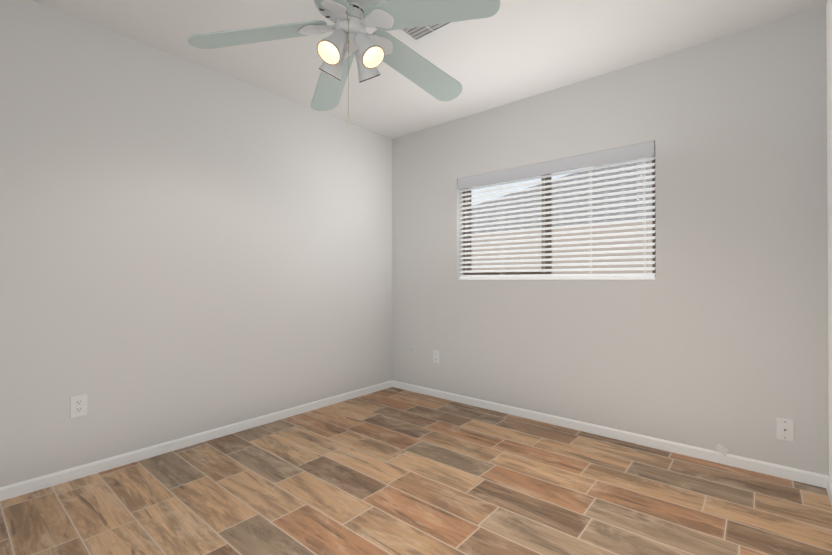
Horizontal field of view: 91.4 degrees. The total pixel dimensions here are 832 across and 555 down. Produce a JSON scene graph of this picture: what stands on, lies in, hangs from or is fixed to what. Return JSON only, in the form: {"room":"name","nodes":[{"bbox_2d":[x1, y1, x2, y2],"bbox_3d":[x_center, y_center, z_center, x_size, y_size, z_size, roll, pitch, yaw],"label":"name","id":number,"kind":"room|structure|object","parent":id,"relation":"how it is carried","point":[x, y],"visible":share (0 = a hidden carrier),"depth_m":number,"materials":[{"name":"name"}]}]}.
{"room":"empty bedroom","nodes":[
{"label":"empty bedroom","id":0,"kind":"room"},
{"bbox_2d":[0,0,391,486],"bbox_3d":[-1.416,-0.155,2.714,0.140,2.440,3.780,0,0,40],"label":"wall","id":1,"kind":"structure","parent":0,"point":[188,248],"depth_m":2.47,"materials":[{"name":"white paint"}]},
{"bbox_2d":[70,394,86,417],"bbox_3d":[-1.788,0.682,2.153,0.009,0.115,0.070,0,0,40],"label":"electrical outlet","id":2,"kind":"object","parent":1,"relation":"attached to","point":[78,405],"visible":1,"depth_m":2.15,"materials":[{"name":"white plastic"}]},
{"bbox_2d":[0,380,391,500],"bbox_3d":[-1.358,1.034,2.658,0.013,0.062,3.500,0,0,40],"label":"baseboard","id":3,"kind":"structure","parent":1,"relation":"attached to","point":[102,465],"depth_m":2.45,"materials":[{"name":"white wood"}]},
{"bbox_2d":[0,387,831,554],"bbox_3d":[-0.205,1.109,1.684,3.310,0.100,3.780,0,0,40],"label":"floor","id":4,"kind":"structure","parent":0,"point":[392,471],"depth_m":1.95,"materials":[{"name":"brown tile"}]},
{"bbox_2d":[31,0,827,138],"bbox_3d":[-0.205,-1.431,1.700,3.310,0.100,3.780,0,0,40],"label":"ceiling","id":5,"kind":"structure","parent":0,"point":[510,51],"depth_m":2.38,"materials":[{"name":"white paint"}]},
{"bbox_2d":[188,0,499,123],"bbox_3d":[-0.244,-1.009,1.763,1.266,0.743,1.268,0,0,40],"label":"ceiling fan","id":6,"kind":"object","parent":5,"relation":"hanging from","point":[344,43],"visible":1,"depth_m":1.71,"materials":[{"name":"white metal"}]},
{"bbox_2d":[396,21,457,43],"bbox_3d":[0.015,-1.372,2.162,0.300,0.012,0.300,0,0,40],"label":"ceiling vent","id":7,"kind":"object","parent":5,"relation":"in","point":[415,35],"visible":0.29,"depth_m":2.26,"materials":[{"name":"white metal"}]},
{"bbox_2d":[392,6,828,475],"bbox_3d":[0.969,-0.153,3.083,3.030,2.440,0.140,0,0,40],"label":"wall","id":8,"kind":"structure","parent":0,"point":[713,335],"depth_m":2.48,"materials":[{"name":"white paint"}]},
{"bbox_2d":[433,350,439,362],"bbox_3d":[0.181,0.710,3.645,0.070,0.115,0.009,0,0,40],"label":"outlet","id":9,"kind":"object","parent":8,"relation":"attached to","point":[436,356],"visible":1,"depth_m":3.64,"materials":[{"name":"white plastic"}]},
{"bbox_2d":[457,279,655,279],"bbox_3d":[0.960,0.015,3.064,1.500,0.004,0.099,0,0,40],"label":"window sill","id":10,"kind":"structure","parent":8,"relation":"attached to","point":[556,279],"depth_m":2.95,"materials":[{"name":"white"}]},
{"bbox_2d":[463,156,655,276],"bbox_3d":[0.999,-0.420,3.113,1.500,0.875,0.054,0,0,40],"label":"window","id":11,"kind":"structure","parent":8,"relation":"in","point":[547,241],"depth_m":3.09,"materials":[{"name":"brown"}]},
{"bbox_2d":[458,141,655,278],"bbox_3d":[0.955,-0.422,3.061,1.488,0.870,0.075,0,0,40],"label":"window blind","id":12,"kind":"object","parent":11,"relation":"attached to","point":[621,154],"visible":0.96,"depth_m":2.94,"materials":[{"name":"white plastic"}]},
{"bbox_2d":[392,380,819,486],"bbox_3d":[0.920,1.036,3.018,2.970,0.062,0.013,0,0,40],"label":"baseboard","id":13,"kind":"structure","parent":8,"relation":"attached to","point":[807,477],"depth_m":2.59,"materials":[{"name":"white wood"}]},
{"bbox_2d":[715,444,727,455],"bbox_3d":[1.746,0.986,2.319,0.058,0.057,0.016,0,0,40],"label":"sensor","id":14,"kind":"object","parent":8,"relation":"attached to","point":[721,449],"visible":1,"depth_m":2.31,"materials":[{"name":"white plastic"}]},
{"bbox_2d":[776,418,793,441],"bbox_3d":[1.951,0.806,2.147,0.070,0.115,0.015,0,0,40],"label":"outlet","id":15,"kind":"object","parent":8,"relation":"attached to","point":[784,429],"visible":1,"depth_m":2.15,"materials":[{"name":"white plastic"}]},
{"bbox_2d":[826,0,831,481],"bbox_3d":[1.007,-0.168,0.670,0.140,2.440,3.780,0,0,40],"label":"wall","id":16,"kind":"structure","parent":0,"point":[829,90],"depth_m":1.99,"materials":[{"name":"white paint"}]},
{"bbox_2d":[820,474,831,504],"bbox_3d":[0.949,1.022,0.712,0.013,0.062,3.500,0,0,40],"label":"baseboard","id":17,"kind":"structure","parent":16,"relation":"attached to","point":[825,481],"depth_m":2.03,"materials":[{"name":"white wood"}]},
{"label":"outside","id":18,"kind":"structure","parent":0,"visible":0},
{"bbox_2d":[471,156,652,273],"bbox_3d":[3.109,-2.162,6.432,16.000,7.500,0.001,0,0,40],"label":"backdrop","id":19,"kind":"structure","parent":18,"point":[576,223],"depth_m":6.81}
]}

